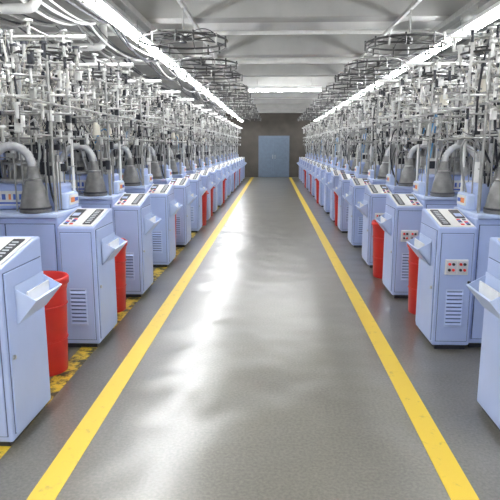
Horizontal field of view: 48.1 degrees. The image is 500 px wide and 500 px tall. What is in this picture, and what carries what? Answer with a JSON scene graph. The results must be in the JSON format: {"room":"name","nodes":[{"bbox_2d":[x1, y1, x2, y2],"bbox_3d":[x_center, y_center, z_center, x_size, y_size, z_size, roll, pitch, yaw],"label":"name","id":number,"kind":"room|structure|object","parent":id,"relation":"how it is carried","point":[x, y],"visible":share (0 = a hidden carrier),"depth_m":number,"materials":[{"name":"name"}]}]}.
{"room":"textile factory","nodes":[
{"label":"textile factory","id":0,"kind":"room"},
{"bbox_2d":[3,87,110,148],"bbox_3d":[-5.796,-2.337,11.764,0.150,3.700,35.500,0,11,2],"label":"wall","id":1,"kind":"structure","parent":0,"point":[27,87],"depth_m":14.16,"materials":[{"name":"paint"}]},
{"bbox_2d":[0,21,496,58],"bbox_3d":[0.474,-4.036,11.192,12.400,0.150,35.500,0,11,2],"label":"ceiling","id":2,"kind":"structure","parent":0,"point":[273,26],"depth_m":8.82,"materials":[{"name":"paint"}]},
{"bbox_2d":[0,0,41,13],"bbox_3d":[-3.910,-2.456,4.997,4.135,0.695,0.090,0,11,2],"label":"pipe","id":3,"kind":"object","parent":2,"relation":"hanging from","point":[31,6],"visible":1,"depth_m":4.94,"materials":[{"name":"white metal"}]},
{"bbox_2d":[1,24,107,51],"bbox_3d":[-3.898,-3.006,7.643,3.940,0.580,0.100,0,11,2],"label":"pipe","id":4,"kind":"object","parent":2,"relation":"hanging from","point":[101,45],"visible":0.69,"depth_m":7.58,"materials":[{"name":"white metal"}]},
{"bbox_2d":[3,58,150,108],"bbox_3d":[-4.223,-3.608,11.464,0.100,0.069,35.300,0,11,2],"label":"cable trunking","id":5,"kind":"object","parent":2,"relation":"attached to","point":[97,90],"visible":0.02,"depth_m":14.90,"materials":[{"name":"grey metal"}]},
{"bbox_2d":[0,0,232,118],"bbox_3d":[-2.090,-3.677,12.270,1.794,0.224,33.014,0,11,2],"label":"cable bundle","id":6,"kind":"object","parent":2,"relation":"hanging from","point":[57,21],"visible":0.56,"depth_m":7.27,"materials":[{"name":"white plastic"}]},
{"bbox_2d":[111,0,241,116],"bbox_3d":[-1.095,-3.585,11.340,0.100,0.069,35.300,0,11,2],"label":"hanging rail","id":7,"kind":"object","parent":2,"relation":"attached to","point":[131,11],"visible":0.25,"depth_m":6.74,"materials":[{"name":"grey metal"}]},
{"bbox_2d":[81,0,136,34],"bbox_3d":[-1.338,-2.343,5.447,0.130,0.218,1.450,0,11,2],"label":"lamp","id":8,"kind":"object","parent":7,"relation":"hanging from","point":[102,7],"visible":0.98,"depth_m":5.41,"materials":[{"name":"white plastic"}]},
{"bbox_2d":[127,20,162,56],"bbox_3d":[-1.278,-2.617,6.921,0.130,0.218,1.450,0,11,2],"label":"lamp","id":9,"kind":"object","parent":7,"relation":"hanging from","point":[134,37],"visible":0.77,"depth_m":6.67,"materials":[{"name":"white plastic"}]},
{"bbox_2d":[155,45,179,70],"bbox_3d":[-1.217,-2.890,8.395,0.130,0.218,1.450,0,11,2],"label":"lamp","id":10,"kind":"object","parent":7,"relation":"hanging from","point":[166,57],"visible":0.55,"depth_m":8.12,"materials":[{"name":"white plastic"}]},
{"bbox_2d":[174,64,193,81],"bbox_3d":[-1.157,-3.164,9.868,0.130,0.218,1.450,0,11,2],"label":"lamp","id":11,"kind":"object","parent":7,"relation":"hanging from","point":[184,70],"visible":0.38,"depth_m":9.75,"materials":[{"name":"white plastic"}]},
{"bbox_2d":[189,73,201,88],"bbox_3d":[-1.096,-3.438,11.342,0.130,0.218,1.450,0,11,2],"label":"lamp","id":12,"kind":"object","parent":7,"relation":"hanging from","point":[197,84],"visible":0.46,"depth_m":11.37,"materials":[{"name":"white plastic"}]},
{"bbox_2d":[176,0,247,105],"bbox_3d":[-0.496,-3.595,11.313,0.040,0.039,35.300,0,11,2],"label":"hanging rail","id":13,"kind":"object","parent":2,"relation":"attached to","point":[180,2],"visible":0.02,"depth_m":6.80,"materials":[{"name":"white metal"}]},
{"bbox_2d":[138,7,227,55],"bbox_3d":[-0.715,-2.376,6.001,0.964,0.420,0.964,-2,11,-9],"label":"ring","id":14,"kind":"object","parent":13,"relation":"hanging from","point":[183,39],"visible":1,"depth_m":5.97,"materials":[{"name":"black metal"}]},
{"bbox_2d":[168,41,237,74],"bbox_3d":[-0.645,-2.695,7.720,0.964,0.420,0.964,6,12,29],"label":"ring","id":15,"kind":"object","parent":13,"relation":"hanging from","point":[203,59],"visible":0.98,"depth_m":7.62,"materials":[{"name":"black metal"}]},
{"bbox_2d":[183,53,242,83],"bbox_3d":[-0.594,-2.923,8.950,0.964,0.420,0.964,-4,11,-22],"label":"ring","id":16,"kind":"object","parent":13,"relation":"hanging from","point":[186,75],"visible":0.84,"depth_m":8.96,"materials":[{"name":"black metal"}]},
{"bbox_2d":[198,80,247,93],"bbox_3d":[-0.517,-3.272,10.830,0.964,0.420,0.964,3,11,16],"label":"ring","id":17,"kind":"object","parent":13,"relation":"hanging from","point":[223,85],"visible":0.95,"depth_m":10.70,"materials":[{"name":"black metal"}]},
{"bbox_2d":[208,79,250,99],"bbox_3d":[-0.456,-3.551,12.332,0.964,0.420,0.964,-7,13,-35],"label":"ring","id":18,"kind":"object","parent":13,"relation":"hanging from","point":[229,92],"visible":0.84,"depth_m":12.27,"materials":[{"name":"black metal"}]},
{"bbox_2d":[214,86,252,104],"bbox_3d":[-0.400,-3.803,13.688,0.964,0.420,0.964,1,11,3],"label":"ring","id":19,"kind":"object","parent":13,"relation":"hanging from","point":[241,99],"visible":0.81,"depth_m":13.67,"materials":[{"name":"black metal"}]},
{"bbox_2d":[221,94,255,109],"bbox_3d":[-0.321,-4.161,15.617,0.964,0.420,0.964,9,14,41],"label":"ring","id":20,"kind":"object","parent":13,"relation":"hanging from","point":[236,103],"visible":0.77,"depth_m":15.56,"materials":[{"name":"black metal"}]},
{"bbox_2d":[225,107,256,111],"bbox_3d":[-0.267,-4.405,16.929,0.964,0.420,0.964,-2,11,-10],"label":"ring","id":21,"kind":"object","parent":13,"relation":"hanging from","point":[234,108],"visible":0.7,"depth_m":17.12,"materials":[{"name":"black metal"}]},
{"bbox_2d":[229,110,257,114],"bbox_3d":[-0.203,-4.695,18.490,0.964,0.420,0.964,6,12,28],"label":"ring","id":22,"kind":"object","parent":13,"relation":"hanging from","point":[254,112],"visible":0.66,"depth_m":18.76,"materials":[{"name":"black metal"}]},
{"bbox_2d":[233,105,258,117],"bbox_3d":[-0.127,-5.038,20.336,0.964,0.420,0.964,-4,11,-23],"label":"ring","id":23,"kind":"object","parent":13,"relation":"hanging from","point":[234,115],"visible":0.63,"depth_m":20.56,"materials":[{"name":"black metal"}]},
{"bbox_2d":[236,116,259,118],"bbox_3d":[-0.077,-5.264,21.553,0.964,0.420,0.964,3,11,15],"label":"ring","id":24,"kind":"object","parent":13,"relation":"hanging from","point":[237,116],"visible":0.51,"depth_m":21.56,"materials":[{"name":"black metal"}]},
{"bbox_2d":[239,116,260,120],"bbox_3d":[-0.005,-5.592,23.324,0.964,0.420,0.964,-8,13,-36],"label":"ring","id":25,"kind":"object","parent":13,"relation":"hanging from","point":[245,119],"visible":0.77,"depth_m":23.22,"materials":[{"name":"black metal"}]},
{"bbox_2d":[1,56,464,65],"bbox_3d":[0.468,-3.748,11.093,12.300,0.120,0.120,0,11,2],"label":"conduit","id":26,"kind":"object","parent":2,"relation":"attached to","point":[292,60],"visible":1,"depth_m":11.05,"materials":[{"name":"white metal"}]},
{"bbox_2d":[130,104,357,109],"bbox_3d":[0.953,-5.955,22.919,12.400,0.360,0.280,0,11,2],"label":"ceiling beam","id":27,"kind":"structure","parent":2,"relation":"attached to","point":[259,106],"depth_m":22.79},
{"bbox_2d":[1,63,495,77],"bbox_3d":[0.509,-3.948,12.113,12.400,0.360,0.280,0,11,2],"label":"ceiling beam","id":28,"kind":"structure","parent":2,"relation":"attached to","point":[248,70],"depth_m":12.00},
{"bbox_2d":[0,0,499,24],"bbox_3d":[0.288,-2.944,6.709,12.400,0.360,0.280,0,11,2],"label":"ceiling beam","id":29,"kind":"structure","parent":2,"relation":"attached to","point":[155,11],"depth_m":6.60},
{"bbox_2d":[2,33,499,58],"bbox_3d":[0.399,-3.446,9.411,12.400,0.360,0.280,0,11,2],"label":"ceiling beam","id":30,"kind":"structure","parent":2,"relation":"attached to","point":[312,45],"depth_m":9.28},
{"bbox_2d":[12,29,496,35],"bbox_3d":[0.355,-3.237,8.342,12.300,0.060,0.060,0,11,2],"label":"conduit","id":31,"kind":"object","parent":2,"relation":"attached to","point":[280,32],"visible":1,"depth_m":8.31,"materials":[{"name":"white metal"}]},
{"bbox_2d":[44,76,467,89],"bbox_3d":[0.620,-4.450,14.814,12.400,0.360,0.280,0,11,2],"label":"ceiling beam","id":32,"kind":"structure","parent":2,"relation":"attached to","point":[249,81],"depth_m":14.68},
{"bbox_2d":[209,109,318,112],"bbox_3d":[1.064,-6.456,25.620,12.400,0.360,0.280,0,11,2],"label":"ceiling beam","id":33,"kind":"structure","parent":2,"relation":"attached to","point":[259,110],"depth_m":25.50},
{"bbox_2d":[125,98,417,104],"bbox_3d":[0.842,-5.453,20.217,12.400,0.360,0.280,0,11,2],"label":"ceiling beam","id":34,"kind":"structure","parent":2,"relation":"attached to","point":[255,100],"depth_m":20.09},
{"bbox_2d":[84,89,473,97],"bbox_3d":[0.731,-4.951,17.516,12.400,0.360,0.280,0,11,2],"label":"ceiling beam","id":35,"kind":"structure","parent":2,"relation":"attached to","point":[272,94],"depth_m":17.40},
{"bbox_2d":[248,77,321,91],"bbox_3d":[0.859,-4.211,13.943,1.850,0.510,0.130,0,11,2],"label":"lamp","id":36,"kind":"object","parent":2,"relation":"hanging from","point":[258,88],"visible":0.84,"depth_m":13.95,"materials":[{"name":"white plastic"}]},
{"bbox_2d":[305,0,421,113],"bbox_3d":[1.952,-3.578,11.216,0.040,0.039,35.300,0,11,2],"label":"hanging rail","id":37,"kind":"object","parent":2,"relation":"attached to","point":[415,3],"visible":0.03,"depth_m":6.90,"materials":[{"name":"white metal"}]},
{"bbox_2d":[297,118,318,120],"bbox_3d":[2.449,-5.599,23.361,0.964,0.420,0.964,2,11,11],"label":"ring","id":38,"kind":"object","parent":37,"relation":"hanging from","point":[298,119],"visible":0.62,"depth_m":23.27,"materials":[{"name":"black metal"}]},
{"bbox_2d":[299,112,322,118],"bbox_3d":[2.378,-5.278,21.630,0.964,0.420,0.964,-8,13,-38],"label":"ring","id":39,"kind":"object","parent":37,"relation":"hanging from","point":[311,112],"visible":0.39,"depth_m":21.93,"materials":[{"name":"black metal"}]},
{"bbox_2d":[301,112,326,117],"bbox_3d":[2.324,-5.035,20.325,0.964,0.420,0.964,0,11,1],"label":"ring","id":40,"kind":"object","parent":37,"relation":"hanging from","point":[302,115],"visible":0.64,"depth_m":20.21,"materials":[{"name":"black metal"}]},
{"bbox_2d":[303,103,331,115],"bbox_3d":[2.264,-4.761,18.844,0.964,0.420,0.964,9,14,41],"label":"ring","id":41,"kind":"object","parent":37,"relation":"hanging from","point":[310,113],"visible":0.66,"depth_m":18.73,"materials":[{"name":"black metal"}]},
{"bbox_2d":[306,106,337,111],"bbox_3d":[2.187,-4.415,16.982,0.964,0.420,0.964,-2,11,-8],"label":"ring","id":42,"kind":"object","parent":37,"relation":"hanging from","point":[308,109],"visible":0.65,"depth_m":17.05,"materials":[{"name":"black metal"}]},
{"bbox_2d":[310,93,343,108],"bbox_3d":[2.122,-4.120,15.394,0.964,0.420,0.964,6,12,31],"label":"ring","id":43,"kind":"object","parent":37,"relation":"hanging from","point":[325,104],"visible":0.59,"depth_m":15.37,"materials":[{"name":"black metal"}]},
{"bbox_2d":[313,87,350,105],"bbox_3d":[2.070,-3.883,14.117,0.964,0.420,0.964,-3,11,-18],"label":"ring","id":44,"kind":"object","parent":37,"relation":"hanging from","point":[334,99],"visible":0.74,"depth_m":14.02,"materials":[{"name":"black metal"}]},
{"bbox_2d":[318,87,360,100],"bbox_3d":[2.003,-3.580,12.485,0.964,0.420,0.964,4,11,21],"label":"ring","id":45,"kind":"object","parent":37,"relation":"hanging from","point":[339,95],"visible":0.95,"depth_m":12.32,"materials":[{"name":"black metal"}]},
{"bbox_2d":[326,71,376,92],"bbox_3d":[1.927,-3.236,10.634,0.964,0.420,0.964,-6,12,-28],"label":"ring","id":46,"kind":"object","parent":37,"relation":"hanging from","point":[356,87],"visible":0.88,"depth_m":10.46,"materials":[{"name":"black metal"}]},
{"bbox_2d":[334,56,393,84],"bbox_3d":[1.868,-2.969,9.194,0.964,0.420,0.964,2,11,12],"label":"ring","id":47,"kind":"object","parent":37,"relation":"hanging from","point":[362,72],"visible":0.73,"depth_m":9.16,"materials":[{"name":"black metal"}]},
{"bbox_2d":[344,40,413,75],"bbox_3d":[1.813,-2.722,7.867,0.964,0.420,0.964,-8,13,-37],"label":"ring","id":48,"kind":"object","parent":37,"relation":"hanging from","point":[378,64],"visible":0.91,"depth_m":7.82,"materials":[{"name":"black metal"}]},
{"bbox_2d":[364,10,454,56],"bbox_3d":[1.741,-2.394,6.101,0.964,0.420,0.964,0,11,2],"label":"ring","id":49,"kind":"object","parent":37,"relation":"hanging from","point":[409,40],"visible":0.95,"depth_m":6.09,"materials":[{"name":"black metal"}]},
{"bbox_2d":[316,0,489,116],"bbox_3d":[2.572,-3.558,11.194,0.100,0.069,35.300,0,11,2],"label":"hanging rail","id":50,"kind":"object","parent":2,"relation":"attached to","point":[472,6],"visible":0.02,"depth_m":6.73,"materials":[{"name":"grey metal"}]},
{"bbox_2d":[359,85,372,94],"bbox_3d":[2.631,-3.684,12.670,0.130,0.218,1.450,0,11,2],"label":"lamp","id":51,"kind":"object","parent":50,"relation":"hanging from","point":[367,86],"visible":0.36,"depth_m":12.58,"materials":[{"name":"white plastic"}]},
{"bbox_2d":[369,71,383,86],"bbox_3d":[2.571,-3.410,11.196,0.130,0.218,1.450,0,11,2],"label":"lamp","id":52,"kind":"object","parent":50,"relation":"hanging from","point":[383,71],"visible":0.21,"depth_m":11.22,"materials":[{"name":"white plastic"}]},
{"bbox_2d":[386,63,405,78],"bbox_3d":[2.510,-3.137,9.723,0.130,0.218,1.450,0,11,2],"label":"lamp","id":53,"kind":"object","parent":50,"relation":"hanging from","point":[391,71],"visible":0.32,"depth_m":9.59,"materials":[{"name":"white plastic"}]},
{"bbox_2d":[401,44,432,69],"bbox_3d":[2.450,-2.863,8.249,0.130,0.218,1.450,0,11,2],"label":"lamp","id":54,"kind":"object","parent":50,"relation":"hanging from","point":[416,58],"visible":0.48,"depth_m":8.03,"materials":[{"name":"white plastic"}]},
{"bbox_2d":[426,18,470,54],"bbox_3d":[2.389,-2.590,6.776,0.130,0.218,1.450,0,11,2],"label":"lamp","id":55,"kind":"object","parent":50,"relation":"hanging from","point":[459,30],"visible":0.52,"depth_m":6.55,"materials":[{"name":"white plastic"}]},
{"bbox_2d":[463,1,499,32],"bbox_3d":[2.329,-2.316,5.302,0.130,0.218,1.450,0,11,2],"label":"lamp","id":56,"kind":"object","parent":50,"relation":"hanging from","point":[492,13],"visible":0.84,"depth_m":5.56,"materials":[{"name":"white plastic"}]},
{"bbox_2d":[332,18,499,112],"bbox_3d":[2.982,-3.545,11.180,0.180,0.089,35.300,0,11,2],"label":"cable tray","id":57,"kind":"object","parent":2,"relation":"attached to","point":[485,27],"visible":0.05,"depth_m":7.86,"materials":[{"name":"black metal"}]},
{"bbox_2d":[345,29,498,107],"bbox_3d":[3.732,-3.637,12.038,1.216,0.218,33.009,0,11,2],"label":"cable bundle","id":58,"kind":"object","parent":2,"relation":"hanging from","point":[488,30],"visible":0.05,"depth_m":9.19,"materials":[{"name":"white plastic"}]},
{"bbox_2d":[0,177,499,499],"bbox_3d":[0.474,-0.523,11.844,12.400,0.103,35.500,0,11,2],"label":"floor","id":59,"kind":"structure","parent":0,"point":[264,379],"depth_m":3.71,"materials":[{"name":"concrete"}]},
{"bbox_2d":[0,67,54,176],"bbox_3d":[-3.342,-1.121,7.625,1.500,2.620,1.500,0,11,2],"label":"machine","id":60,"kind":"object","parent":59,"relation":"on","point":[8,102],"visible":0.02,"depth_m":7.45,"materials":[{"name":"grey metal"}]},
{"bbox_2d":[0,12,61,445],"bbox_3d":[-1.878,-0.277,3.079,1.500,2.620,1.500,0,11,2],"label":"machine","id":61,"kind":"object","parent":59,"relation":"on","point":[25,291],"visible":1,"depth_m":3.08,"materials":[{"name":"blue metal"}]},
{"bbox_2d":[16,41,123,85],"bbox_3d":[-2.274,-3.216,11.457,0.080,0.080,35.300,0,11,2],"label":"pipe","id":62,"kind":"object","parent":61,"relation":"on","point":[18,42],"visible":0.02,"depth_m":6.86,"materials":[{"name":"white metal"}]},
{"bbox_2d":[14,85,89,175],"bbox_3d":[-3.281,-1.398,9.118,1.500,2.620,1.500,0,11,2],"label":"machine","id":63,"kind":"object","parent":59,"relation":"on","point":[24,92],"visible":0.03,"depth_m":8.84,"materials":[{"name":"grey metal"}]},
{"bbox_2d":[43,271,68,376],"bbox_3d":[-1.471,0.527,4.006,0.374,0.700,0.374,-4,11,-22],"label":"waste bin","id":64,"kind":"object","parent":59,"relation":"on","point":[57,334],"visible":0.38,"depth_m":3.93,"materials":[{"name":"plastic"}]},
{"bbox_2d":[0,18,126,346],"bbox_3d":[-1.816,-0.554,4.573,1.500,2.620,1.500,0,11,2],"label":"machine","id":65,"kind":"object","parent":59,"relation":"on","point":[81,243],"visible":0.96,"depth_m":4.41,"materials":[{"name":"blue metal"}]},
{"bbox_2d":[56,95,113,146],"bbox_3d":[-3.220,-1.675,10.611,1.500,2.620,1.500,0,11,2],"label":"machine","id":66,"kind":"object","parent":59,"relation":"on","point":[97,95],"visible":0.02,"depth_m":10.45,"materials":[{"name":"grey metal"}]},
{"bbox_2d":[16,53,160,296],"bbox_3d":[-1.755,-0.832,6.066,1.500,2.620,1.500,0,11,2],"label":"machine","id":67,"kind":"object","parent":59,"relation":"on","point":[97,185],"visible":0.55,"depth_m":5.91,"materials":[{"name":"blue metal"}]},
{"bbox_2d":[115,238,127,312],"bbox_3d":[-1.380,0.250,5.498,0.374,0.700,0.374,-8,13,-37],"label":"waste bin","id":68,"kind":"object","parent":59,"relation":"on","point":[120,258],"visible":0.26,"depth_m":5.43,"materials":[{"name":"plastic"}]},
{"bbox_2d":[64,68,182,266],"bbox_3d":[-1.694,-1.109,7.559,1.500,2.620,1.500,0,11,2],"label":"machine","id":69,"kind":"object","parent":59,"relation":"on","point":[137,178],"visible":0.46,"depth_m":7.40,"materials":[{"name":"blue metal"}]},
{"bbox_2d":[101,83,196,246],"bbox_3d":[-1.633,-1.386,9.052,1.500,2.620,1.500,0,11,2],"label":"machine","id":70,"kind":"object","parent":59,"relation":"on","point":[161,174],"visible":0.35,"depth_m":8.89,"materials":[{"name":"blue metal"}]},
{"bbox_2d":[129,94,206,232],"bbox_3d":[-1.571,-1.663,10.546,1.500,2.620,1.500,0,11,2],"label":"machine","id":71,"kind":"object","parent":59,"relation":"on","point":[178,168],"visible":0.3,"depth_m":10.38,"materials":[{"name":"blue metal"}]},
{"bbox_2d":[149,103,215,221],"bbox_3d":[-1.510,-1.941,12.039,1.500,2.620,1.500,0,11,2],"label":"machine","id":72,"kind":"object","parent":59,"relation":"on","point":[191,167],"visible":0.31,"depth_m":11.91,"materials":[{"name":"blue metal"}]},
{"bbox_2d":[167,107,221,212],"bbox_3d":[-1.449,-2.218,13.532,1.500,2.620,1.500,0,11,2],"label":"machine","id":73,"kind":"object","parent":59,"relation":"on","point":[198,159],"visible":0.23,"depth_m":13.37,"materials":[{"name":"blue metal"}]},
{"bbox_2d":[180,113,226,206],"bbox_3d":[-1.387,-2.495,15.025,1.500,2.620,1.500,0,11,2],"label":"machine","id":74,"kind":"object","parent":59,"relation":"on","point":[207,161],"visible":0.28,"depth_m":14.89,"materials":[{"name":"blue metal"}]},
{"bbox_2d":[202,191,208,225],"bbox_3d":[-1.045,-0.858,11.467,0.374,0.700,0.374,-3,11,-16],"label":"waste bin","id":75,"kind":"object","parent":59,"relation":"on","point":[204,196],"visible":0.34,"depth_m":11.37,"materials":[{"name":"plastic"}]},
{"bbox_2d":[211,186,214,215],"bbox_3d":[-1.014,-1.136,12.962,0.374,0.700,0.374,-7,13,-33],"label":"waste bin","id":76,"kind":"object","parent":59,"relation":"on","point":[213,186],"visible":0.27,"depth_m":12.89,"materials":[{"name":"plastic"}]},
{"bbox_2d":[198,116,230,199],"bbox_3d":[-1.326,-2.772,16.518,1.500,2.620,1.500,0,11,2],"label":"machine","id":77,"kind":"object","parent":59,"relation":"on","point":[212,157],"visible":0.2,"depth_m":16.41,"materials":[{"name":"blue metal"}]},
{"bbox_2d":[204,120,236,192],"bbox_3d":[-1.204,-3.327,19.505,1.500,2.620,1.500,0,11,2],"label":"machine","id":78,"kind":"object","parent":59,"relation":"on","point":[226,122],"visible":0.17,"depth_m":19.38,"materials":[{"name":"blue metal"}]},
{"bbox_2d":[208,117,233,196],"bbox_3d":[-1.265,-3.050,18.012,1.500,2.620,1.500,0,11,2],"label":"machine","id":79,"kind":"object","parent":59,"relation":"on","point":[219,159],"visible":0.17,"depth_m":17.89,"materials":[{"name":"blue metal"}]},
{"bbox_2d":[223,178,226,202],"bbox_3d":[-0.871,-1.690,15.948,0.374,0.700,0.374,4,11,21],"label":"waste bin","id":80,"kind":"object","parent":59,"relation":"on","point":[225,178],"visible":0.28,"depth_m":15.87,"materials":[{"name":"plastic"}]},
{"bbox_2d":[214,123,238,188],"bbox_3d":[-1.142,-3.604,20.998,1.500,2.620,1.500,0,11,2],"label":"machine","id":81,"kind":"object","parent":59,"relation":"on","point":[230,124],"visible":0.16,"depth_m":20.89,"materials":[{"name":"blue metal"}]},
{"bbox_2d":[220,124,241,186],"bbox_3d":[-1.081,-3.882,22.491,1.500,2.620,1.500,0,11,2],"label":"machine","id":82,"kind":"object","parent":59,"relation":"on","point":[233,126],"visible":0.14,"depth_m":22.37,"materials":[{"name":"blue metal"}]},
{"bbox_2d":[225,125,243,182],"bbox_3d":[-1.020,-4.159,23.985,1.500,2.620,1.500,0,11,2],"label":"machine","id":83,"kind":"object","parent":59,"relation":"on","point":[235,128],"visible":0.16,"depth_m":23.87,"materials":[{"name":"blue metal"}]},
{"bbox_2d":[225,127,244,181],"bbox_3d":[-0.959,-4.436,25.478,1.500,2.620,1.500,0,11,2],"label":"machine","id":84,"kind":"object","parent":59,"relation":"on","point":[235,137],"visible":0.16,"depth_m":25.36,"materials":[{"name":"blue metal"}]},
{"bbox_2d":[231,128,246,179],"bbox_3d":[-0.897,-4.714,26.971,1.500,2.620,1.500,0,11,2],"label":"machine","id":85,"kind":"object","parent":59,"relation":"on","point":[237,154],"visible":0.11,"depth_m":26.88,"materials":[{"name":"blue metal"}]},
{"bbox_2d":[297,128,312,178],"bbox_3d":[3.003,-4.699,26.895,1.500,2.620,1.500,0,11,2],"label":"machine","id":86,"kind":"object","parent":59,"relation":"on","point":[302,128],"visible":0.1,"depth_m":26.83,"materials":[{"name":"blue metal"}]},
{"bbox_2d":[298,127,313,181],"bbox_3d":[2.942,-4.422,25.402,1.500,2.620,1.500,0,11,2],"label":"machine","id":87,"kind":"object","parent":59,"relation":"on","point":[308,154],"visible":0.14,"depth_m":25.33,"materials":[{"name":"blue metal"}]},
{"bbox_2d":[300,125,321,183],"bbox_3d":[2.880,-4.145,23.909,1.500,2.620,1.500,0,11,2],"label":"machine","id":88,"kind":"object","parent":59,"relation":"on","point":[311,132],"visible":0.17,"depth_m":23.86,"materials":[{"name":"blue metal"}]},
{"bbox_2d":[301,124,321,184],"bbox_3d":[2.819,-3.868,22.416,1.500,2.620,1.500,0,11,2],"label":"machine","id":89,"kind":"object","parent":59,"relation":"on","point":[310,126],"visible":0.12,"depth_m":22.29,"materials":[{"name":"blue metal"}]},
{"bbox_2d":[304,122,325,188],"bbox_3d":[2.758,-3.590,20.922,1.500,2.620,1.500,0,11,2],"label":"machine","id":90,"kind":"object","parent":59,"relation":"on","point":[311,123],"visible":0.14,"depth_m":20.79,"materials":[{"name":"blue metal"}]},
{"bbox_2d":[314,178,318,203],"bbox_3d":[2.038,-1.678,15.881,0.374,0.700,0.374,-4,11,-21],"label":"waste bin","id":91,"kind":"object","parent":59,"relation":"on","point":[316,179],"visible":0.29,"depth_m":15.81,"materials":[{"name":"plastic"}]},
{"bbox_2d":[306,121,331,191],"bbox_3d":[2.697,-3.313,19.429,1.500,2.620,1.500,0,11,2],"label":"machine","id":92,"kind":"object","parent":59,"relation":"on","point":[315,122],"visible":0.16,"depth_m":19.36,"materials":[{"name":"blue metal"}]},
{"bbox_2d":[308,118,336,196],"bbox_3d":[2.635,-3.036,17.936,1.500,2.620,1.500,0,11,2],"label":"machine","id":93,"kind":"object","parent":59,"relation":"on","point":[324,149],"visible":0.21,"depth_m":17.85,"materials":[{"name":"blue metal"}]},
{"bbox_2d":[311,116,359,198],"bbox_3d":[2.574,-2.758,16.442,1.500,2.620,1.500,0,11,2],"label":"machine","id":94,"kind":"object","parent":59,"relation":"on","point":[329,153],"visible":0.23,"depth_m":16.36,"materials":[{"name":"blue metal"}]},
{"bbox_2d":[334,191,337,225],"bbox_3d":[1.885,-0.846,11.400,0.374,0.700,0.374,2,11,12],"label":"waste bin","id":95,"kind":"object","parent":59,"relation":"on","point":[335,194],"visible":0.22,"depth_m":11.33,"materials":[{"name":"plastic"}]},
{"bbox_2d":[315,113,360,206],"bbox_3d":[2.513,-2.481,14.949,1.500,2.620,1.500,0,11,2],"label":"machine","id":96,"kind":"object","parent":59,"relation":"on","point":[334,160],"visible":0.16,"depth_m":14.86,"materials":[{"name":"blue metal"}]},
{"bbox_2d":[320,107,375,213],"bbox_3d":[2.452,-2.204,13.456,1.500,2.620,1.500,0,11,2],"label":"machine","id":97,"kind":"object","parent":59,"relation":"on","point":[340,164],"visible":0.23,"depth_m":13.35,"materials":[{"name":"blue metal"}]},
{"bbox_2d":[325,101,390,221],"bbox_3d":[2.390,-1.927,11.963,1.500,2.620,1.500,0,11,2],"label":"machine","id":98,"kind":"object","parent":59,"relation":"on","point":[351,158],"visible":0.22,"depth_m":11.87,"materials":[{"name":"blue metal"}]},
{"bbox_2d":[333,94,410,232],"bbox_3d":[2.329,-1.649,10.470,1.500,2.620,1.500,0,11,2],"label":"machine","id":99,"kind":"object","parent":59,"relation":"on","point":[362,167],"visible":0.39,"depth_m":10.37,"materials":[{"name":"blue metal"}]},
{"bbox_2d":[372,220,383,278],"bbox_3d":[1.681,-0.014,6.922,0.374,0.700,0.374,10,15,43],"label":"waste bin","id":100,"kind":"object","parent":59,"relation":"on","point":[378,232],"visible":0.4,"depth_m":6.83,"materials":[{"name":"plastic"}]},
{"bbox_2d":[342,84,437,247],"bbox_3d":[2.268,-1.372,8.976,1.500,2.620,1.500,0,11,2],"label":"machine","id":101,"kind":"object","parent":59,"relation":"on","point":[377,173],"visible":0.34,"depth_m":8.85,"materials":[{"name":"blue metal"}]},
{"bbox_2d":[407,240,418,314],"bbox_3d":[1.699,0.264,5.425,0.374,0.700,0.374,-6,12,-31],"label":"waste bin","id":102,"kind":"object","parent":59,"relation":"on","point":[413,260],"visible":0.18,"depth_m":5.37,"materials":[{"name":"plastic"}]},
{"bbox_2d":[355,69,471,267],"bbox_3d":[2.207,-1.095,7.483,1.500,2.620,1.500,0,11,2],"label":"machine","id":103,"kind":"object","parent":59,"relation":"on","point":[401,179],"visible":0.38,"depth_m":7.34,"materials":[{"name":"blue metal"}]},
{"bbox_2d":[375,53,499,297],"bbox_3d":[2.145,-0.817,5.990,1.500,2.620,1.500,0,11,2],"label":"machine","id":104,"kind":"object","parent":59,"relation":"on","point":[438,187],"visible":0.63,"depth_m":5.85,"materials":[{"name":"blue metal"}]},
{"bbox_2d":[407,22,499,348],"bbox_3d":[2.084,-0.540,4.497,1.500,2.620,1.500,0,11,2],"label":"machine","id":105,"kind":"object","parent":59,"relation":"on","point":[451,246],"visible":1,"depth_m":4.39,"materials":[{"name":"blue metal"}]},
{"bbox_2d":[429,95,491,138],"bbox_3d":[3.978,-1.637,10.404,1.500,2.620,1.500,0,11,2],"label":"machine","id":106,"kind":"object","parent":59,"relation":"on","point":[437,95],"visible":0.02,"depth_m":10.18,"materials":[{"name":"grey metal"}]},
{"bbox_2d":[451,86,499,175],"bbox_3d":[3.916,-1.360,8.911,1.500,2.620,1.500,0,11,2],"label":"machine","id":107,"kind":"object","parent":59,"relation":"on","point":[473,126],"visible":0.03,"depth_m":8.70,"materials":[{"name":"grey metal"}]},
{"bbox_2d":[466,237,499,430],"bbox_3d":[2.023,-0.263,3.003,1.500,2.620,1.500,0,11,2],"label":"machine","id":108,"kind":"object","parent":59,"relation":"on","point":[486,288],"visible":1,"depth_m":3.22,"materials":[{"name":"blue metal"}]},
{"bbox_2d":[216,113,313,176],"bbox_3d":[1.192,-5.543,29.027,12.700,3.700,0.150,0,11,2],"label":"wall","id":109,"kind":"structure","parent":0,"point":[271,124],"depth_m":28.88,"materials":[{"name":"paint"}]},
{"bbox_2d":[258,136,289,176],"bbox_3d":[1.236,-4.838,29.013,1.600,2.120,0.120,0,11,2],"label":"door","id":110,"kind":"structure","parent":109,"relation":"in","point":[273,151],"depth_m":29.00,"materials":[{"name":"metal"}]}
]}

